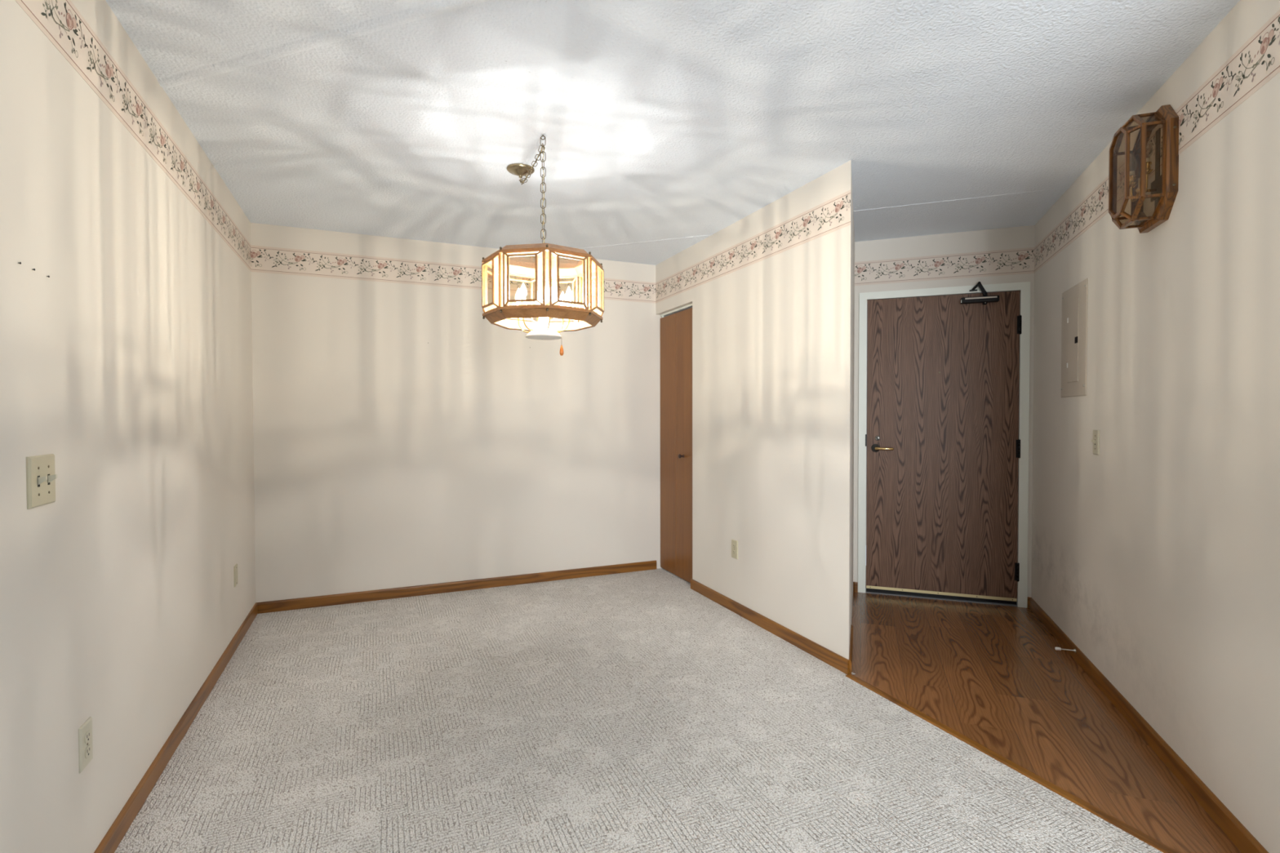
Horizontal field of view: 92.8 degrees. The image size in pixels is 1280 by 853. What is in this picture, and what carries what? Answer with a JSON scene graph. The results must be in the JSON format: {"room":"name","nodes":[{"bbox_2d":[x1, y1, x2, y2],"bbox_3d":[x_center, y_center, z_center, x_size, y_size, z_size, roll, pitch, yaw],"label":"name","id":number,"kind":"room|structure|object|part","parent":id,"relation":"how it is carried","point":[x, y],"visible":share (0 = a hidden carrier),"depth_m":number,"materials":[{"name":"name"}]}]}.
{"room":"dining room","nodes":[
{"label":"dining room","id":0,"kind":"room"},
{"bbox_2d":[0,0,255,852],"bbox_3d":[-0.815,0.021,-0.024,0.100,2.440,8.302,-1,1,-23],"label":"wall","id":1,"kind":"structure","parent":0,"point":[130,364],"depth_m":1.72,"materials":[{"name":"beige paint"}]},
{"bbox_2d":[26,453,57,509],"bbox_3d":[-1.361,0.123,1.397,0.021,0.115,0.116,-1,1,-23],"label":"light switch","id":2,"kind":"object","parent":1,"relation":"attached to","point":[41,476],"visible":1,"depth_m":1.38,"materials":[{"name":"beige plastic"}]},
{"bbox_2d":[78,716,93,773],"bbox_3d":[-1.446,0.830,1.593,0.008,0.115,0.070,-1,1,-23],"label":"wall outlet","id":3,"kind":"object","parent":1,"relation":"attached to","point":[85,731],"visible":1,"depth_m":1.58,"materials":[{"name":"beige plastic"}]},
{"bbox_2d":[84,729,90,743],"bbox_3d":[-1.443,0.810,1.594,0.002,0.027,0.034,-1,1,-23],"label":"receptacle","id":4,"kind":"object","parent":3,"relation":"attached to","point":[86,732],"depth_m":1.59,"materials":[{"name":"beige plastic"}]},
{"bbox_2d":[84,744,91,758],"bbox_3d":[-1.443,0.850,1.594,0.002,0.027,0.034,-1,1,-23],"label":"receptacle","id":5,"kind":"object","parent":3,"relation":"attached to","point":[87,747],"depth_m":1.59,"materials":[{"name":"beige plastic"}]},
{"bbox_2d":[14,0,251,271],"bbox_3d":[-0.770,-0.978,-0.022,0.002,0.164,8.302,-1,1,-23],"label":"trim","id":6,"kind":"structure","parent":1,"relation":"attached to","point":[60,21],"depth_m":1.89,"materials":[{"name":"beige paper"}]},
{"bbox_2d":[93,602,257,852],"bbox_3d":[-0.761,1.206,0.020,0.012,0.068,8.302,-1,1,-23],"label":"baseboard","id":7,"kind":"structure","parent":1,"relation":"attached to","point":[117,830],"depth_m":2.16,"materials":[{"name":"brown wood"}]},
{"bbox_2d":[233,563,238,587],"bbox_3d":[-2.179,0.803,3.291,0.007,0.112,0.070,-1,1,-23],"label":"cover plate","id":8,"kind":"object","parent":1,"relation":"attached to","point":[235,567],"visible":1,"depth_m":3.27,"materials":[{"name":"beige plastic"}]},
{"bbox_2d":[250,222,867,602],"bbox_3d":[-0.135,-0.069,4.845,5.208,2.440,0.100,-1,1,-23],"label":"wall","id":9,"kind":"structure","parent":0,"point":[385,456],"depth_m":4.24,"materials":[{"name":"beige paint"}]},
{"bbox_2d":[250,244,655,303],"bbox_3d":[-1.145,-1.057,4.336,2.770,0.164,0.002,-1,1,-23],"label":"trim","id":10,"kind":"structure","parent":9,"relation":"attached to","point":[269,260],"depth_m":4.14,"materials":[{"name":"beige paper"}]},
{"bbox_2d":[256,560,656,613],"bbox_3d":[-1.139,1.127,4.371,2.768,0.068,0.012,-1,1,-23],"label":"baseboard","id":11,"kind":"structure","parent":9,"relation":"attached to","point":[433,588],"depth_m":4.27,"materials":[{"name":"brown wood"}]},
{"bbox_2d":[105,0,1239,265],"bbox_3d":[1.757,-1.261,1.064,5.708,0.086,8.502,-1,1,-23],"label":"ceiling","id":12,"kind":"structure","parent":0,"point":[665,125],"depth_m":2.37,"materials":[{"name":"white paint"}]},
{"bbox_2d":[481,134,604,355],"bbox_3d":[-0.429,-0.777,2.709,0.515,0.944,0.708,0,1,-9],"label":"pendant lamp","id":13,"kind":"object","parent":12,"relation":"hanging from","point":[542,329],"visible":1,"depth_m":2.52,"materials":[{"name":"brown wood"}]},
{"bbox_3d":[-0.608,-0.580,2.483,0.029,0.222,0.173,-1,1,-35],"label":"panel frame","id":14,"kind":"part","parent":13,"relation":"part of","materials":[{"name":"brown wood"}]},
{"bbox_3d":[-0.646,-0.583,2.660,0.029,0.222,0.173,0,1,10],"label":"panel frame","id":15,"kind":"part","parent":13,"relation":"part of","materials":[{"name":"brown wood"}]},
{"bbox_3d":[-0.548,-0.586,2.812,0.173,0.222,0.029,-1,1,-35],"label":"panel frame","id":16,"kind":"part","parent":13,"relation":"part of","materials":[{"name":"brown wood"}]},
{"bbox_3d":[-0.456,-0.579,2.385,0.173,0.222,0.029,0,1,10],"label":"panel frame","id":17,"kind":"part","parent":13,"relation":"part of","materials":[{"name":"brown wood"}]},
{"bbox_3d":[-0.480,-0.451,2.631,0.100,0.095,0.006,0,1,9],"label":"arm","id":18,"kind":"part","parent":13,"relation":"part of","materials":[{"name":"gold metal"}]},
{"bbox_3d":[-0.456,-0.450,2.568,0.006,0.095,0.100,1,1,39],"label":"arm","id":19,"kind":"part","parent":13,"relation":"part of","materials":[{"name":"gold metal"}]},
{"bbox_3d":[-0.500,-1.190,2.793,0.024,0.066,0.407,-1,1,-25],"label":"swag chain","id":20,"kind":"part","parent":13,"relation":"part of","materials":[{"name":"gold metal"}]},
{"bbox_3d":[-0.496,-0.999,2.790,0.011,0.438,0.407,-1,1,-24],"label":"cord","id":21,"kind":"part","parent":13,"relation":"part of","materials":[{"name":"gold metal"}]},
{"bbox_3d":[-0.414,-0.695,2.615,0.473,0.010,0.473,0,1,10],"label":"moulding","id":22,"kind":"part","parent":13,"relation":"part of","materials":[{"name":"brown wood"}]},
{"bbox_3d":[-0.414,-0.633,2.617,0.038,0.274,0.038,0,1,-9],"label":"stem","id":23,"kind":"part","parent":13,"relation":"part of","materials":[{"name":"metal"}]},
{"bbox_3d":[-0.413,-0.471,2.620,0.473,0.010,0.473,0,1,10],"label":"moulding","id":24,"kind":"part","parent":13,"relation":"part of","materials":[{"name":"brown wood"}]},
{"bbox_3d":[-0.414,-1.005,2.610,0.019,0.475,0.019,-1,1,-34],"label":"chain","id":25,"kind":"part","parent":13,"relation":"part of","materials":[{"name":"gold metal"}]},
{"bbox_3d":[-0.389,-0.450,2.557,0.006,0.095,0.100,-1,1,-21],"label":"arm","id":26,"kind":"part","parent":13,"relation":"part of","materials":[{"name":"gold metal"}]},
{"bbox_3d":[-0.371,-0.452,2.672,0.006,0.095,0.100,1,1,39],"label":"arm","id":27,"kind":"part","parent":13,"relation":"part of","materials":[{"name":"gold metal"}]},
{"bbox_3d":[-0.334,-0.325,2.598,0.018,0.046,0.017,0,1,-9],"label":"pull knob","id":28,"kind":"part","parent":13,"relation":"part of","materials":[{"name":"orange wood"}]},
{"bbox_3d":[-0.347,-0.451,2.609,0.100,0.095,0.006,0,1,9],"label":"arm","id":29,"kind":"part","parent":13,"relation":"part of","materials":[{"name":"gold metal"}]},
{"bbox_3d":[-0.371,-0.588,2.850,0.173,0.222,0.029,0,1,10],"label":"panel frame","id":30,"kind":"part","parent":13,"relation":"part of","materials":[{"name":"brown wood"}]},
{"bbox_3d":[-0.279,-0.580,2.423,0.173,0.222,0.029,-1,1,-35],"label":"panel frame","id":31,"kind":"part","parent":13,"relation":"part of","materials":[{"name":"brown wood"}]},
{"bbox_3d":[-0.219,-0.586,2.752,0.029,0.222,0.173,-1,1,-35],"label":"panel frame","id":32,"kind":"part","parent":13,"relation":"part of","materials":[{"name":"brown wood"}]},
{"bbox_3d":[-0.181,-0.583,2.575,0.029,0.222,0.173,0,1,10],"label":"panel frame","id":33,"kind":"part","parent":13,"relation":"part of","materials":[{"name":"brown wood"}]},
{"bbox_2d":[114,568,1241,852],"bbox_3d":[1.762,1.240,1.110,5.708,0.050,8.502,-1,1,-23],"label":"floor","id":34,"kind":"structure","parent":0,"point":[634,712],"depth_m":2.34,"materials":[{"name":"carpet"}]},
{"bbox_2d":[845,674,1179,852],"bbox_3d":[1.367,1.198,2.033,0.040,0.008,1.892,-1,1,-23],"label":"trim","id":35,"kind":"structure","parent":34,"relation":"on","point":[1114,821],"depth_m":2.09,"materials":[{"name":"brown wood"}]},
{"bbox_2d":[655,160,850,659],"bbox_3d":[0.608,-0.054,3.919,0.100,2.440,2.189,-1,1,-23],"label":"wall","id":36,"kind":"structure","parent":0,"point":[771,335],"depth_m":3.42,"materials":[{"name":"beige paint"}]},
{"bbox_2d":[660,303,692,582],"bbox_3d":[0.277,0.124,4.634,0.072,2.034,0.608,-1,1,-23],"label":"door","id":37,"kind":"structure","parent":36,"relation":"in","point":[676,329],"depth_m":4.64,"materials":[{"name":"brown wood"}]},
{"bbox_2d":[731,538,737,559],"bbox_3d":[0.594,0.772,3.835,0.008,0.115,0.070,-1,1,-23],"label":"wall outlet","id":38,"kind":"object","parent":36,"relation":"attached to","point":[734,543],"visible":1,"depth_m":3.83,"materials":[{"name":"beige plastic"}]},
{"bbox_2d":[655,190,850,303],"bbox_3d":[0.559,-1.052,3.881,0.002,0.164,2.189,-1,1,-23],"label":"trim","id":39,"kind":"structure","parent":36,"relation":"attached to","point":[833,215],"depth_m":3.51,"materials":[{"name":"beige paper"}]},
{"bbox_2d":[690,578,848,674],"bbox_3d":[0.681,1.137,3.637,0.012,0.068,1.585,-1,1,-23],"label":"baseboard","id":40,"kind":"structure","parent":36,"relation":"attached to","point":[829,657],"depth_m":3.42,"materials":[{"name":"brown wood"}]},
{"bbox_2d":[848,160,854,650],"bbox_3d":[1.198,-0.049,3.593,0.100,2.440,1.451,0,1,20],"label":"wall","id":41,"kind":"structure","parent":0,"point":[852,232],"depth_m":3.39,"materials":[{"name":"beige paint"}]},
{"bbox_2d":[848,624,853,674],"bbox_3d":[1.092,1.145,3.156,0.012,0.068,0.525,0,1,20],"label":"baseboard","id":42,"kind":"structure","parent":41,"relation":"attached to","point":[851,626],"depth_m":3.04,"materials":[{"name":"brown wood"}]},
{"bbox_2d":[853,225,1035,597],"bbox_3d":[2.017,-0.060,4.120,1.077,2.440,0.100,0,1,20],"label":"wall","id":43,"kind":"structure","parent":0,"point":[1021,237],"depth_m":4.04,"materials":[{"name":"beige paint"}]},
{"bbox_2d":[853,582,1030,608],"bbox_3d":[2.000,1.126,4.090,1.077,0.068,0.012,0,1,20],"label":"baseboard","id":44,"kind":"structure","parent":43,"relation":"attached to","point":[855,584],"depth_m":4.26,"materials":[{"name":"brown wood"}]},
{"bbox_2d":[857,281,1030,608],"bbox_3d":[2.009,0.112,4.090,1.023,2.096,0.169,0,1,20],"label":"door","id":45,"kind":"structure","parent":43,"relation":"in","point":[944,372],"depth_m":4.06,"materials":[{"name":"brown wood"}]},
{"bbox_3d":[1.565,0.096,4.222,0.008,0.082,0.003,0,1,20],"label":"strike plate","id":46,"kind":"part","parent":45,"relation":"part of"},
{"bbox_3d":[1.657,0.151,4.141,0.122,0.021,0.024,0,1,20],"label":"lever handle","id":47,"kind":"part","parent":45,"relation":"part of","materials":[{"name":"gold metal"}]},
{"bbox_3d":[2.193,-0.887,3.950,0.099,0.093,0.047,0,1,20],"label":"closer arm","id":48,"kind":"part","parent":45,"relation":"part of","materials":[{"name":"black metal"}]},
{"bbox_2d":[854,247,1034,285],"bbox_3d":[1.998,-1.058,4.054,1.077,0.164,0.002,0,1,20],"label":"trim","id":49,"kind":"structure","parent":43,"relation":"attached to","point":[1020,260],"depth_m":4.04,"materials":[{"name":"beige paper"}]},
{"bbox_2d":[1031,0,1279,852],"bbox_3d":[2.049,-0.030,2.486,0.100,2.440,3.150,0,1,20],"label":"wall","id":50,"kind":"structure","parent":0,"point":[1156,553],"depth_m":2.04,"materials":[{"name":"beige paint"}]},
{"bbox_2d":[1054,647,1075,653],"bbox_3d":[2.147,1.127,3.079,0.087,0.020,0.020,0,1,20],"label":"door stop","id":51,"kind":"object","parent":50,"relation":"attached to","point":[1055,648],"visible":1,"depth_m":3.08,"materials":[{"name":"silver metal"}]},
{"bbox_3d":[2.157,1.127,3.076,0.066,0.020,0.020,0,1,20],"label":"rod","id":52,"kind":"part","parent":51,"relation":"part of","materials":[{"name":"silver metal"}]},
{"bbox_2d":[1060,278,1088,397],"bbox_3d":[2.229,-0.438,3.141,0.014,0.568,0.390,0,1,20],"label":"electrical panel","id":53,"kind":"object","parent":50,"relation":"attached to","point":[1074,300],"visible":1,"depth_m":3.10,"materials":[{"name":"beige paint"}]},
{"bbox_3d":[2.226,-0.438,3.136,0.004,0.416,0.166,0,1,20],"label":"panel door","id":54,"kind":"part","parent":53,"relation":"part of","materials":[{"name":"beige paint"}]},
{"bbox_2d":[1091,429,1099,455],"bbox_3d":[2.110,0.073,2.833,0.021,0.115,0.070,0,1,20],"label":"light switch","id":55,"kind":"object","parent":50,"relation":"attached to","point":[1095,441],"visible":1,"depth_m":2.82,"materials":[{"name":"beige plastic"}]},
{"bbox_2d":[1108,104,1178,233],"bbox_3d":[1.856,-0.945,2.275,0.127,0.407,0.312,0,1,20],"label":"wall lantern","id":56,"kind":"object","parent":50,"relation":"attached to","point":[1165,185],"visible":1,"depth_m":2.22,"materials":[{"name":"brown wood"}]},
{"bbox_2d":[1129,170,1134,175],"bbox_3d":[1.826,-0.938,2.266,0.019,0.016,0.019,0,1,20],"label":"socket","id":57,"kind":"object","parent":56,"relation":"attached to","point":[1131,173],"depth_m":2.26,"materials":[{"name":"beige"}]},
{"bbox_3d":[1.873,-0.902,2.312,0.034,0.099,0.081,0,1,20],"label":"arm","id":58,"kind":"part","parent":56,"relation":"part of","materials":[{"name":"gold metal"}]},
{"bbox_3d":[1.837,-0.891,2.265,0.056,0.079,0.034,0,1,9],"label":"arm","id":59,"kind":"part","parent":56,"relation":"part of","materials":[{"name":"gold metal"}]},
{"bbox_3d":[1.882,-0.890,2.268,0.065,0.077,0.028,0,1,20],"label":"stem","id":60,"kind":"part","parent":56,"relation":"part of","materials":[{"name":"gold metal"}]},
{"bbox_3d":[1.845,-0.902,2.235,0.034,0.103,0.091,0,1,20],"label":"arm","id":61,"kind":"part","parent":56,"relation":"part of","materials":[{"name":"gold metal"}]},
{"bbox_3d":[1.913,-0.946,2.256,0.005,0.300,0.090,0,1,20],"label":"mounting plate","id":62,"kind":"part","parent":56,"relation":"part of","materials":[{"name":"wood"}]},
{"bbox_2d":[1029,597,1268,852],"bbox_3d":[1.982,1.156,2.480,0.012,0.068,3.050,0,1,20],"label":"baseboard","id":63,"kind":"structure","parent":50,"relation":"attached to","point":[1246,842],"depth_m":2.17,"materials":[{"name":"brown wood"}]},
{"bbox_2d":[1034,8,1279,272],"bbox_3d":[1.982,-1.028,2.438,0.002,0.164,3.050,0,1,20],"label":"trim","id":64,"kind":"structure","parent":50,"relation":"attached to","point":[1257,61],"depth_m":1.95,"materials":[{"name":"beige paper"}]}
]}

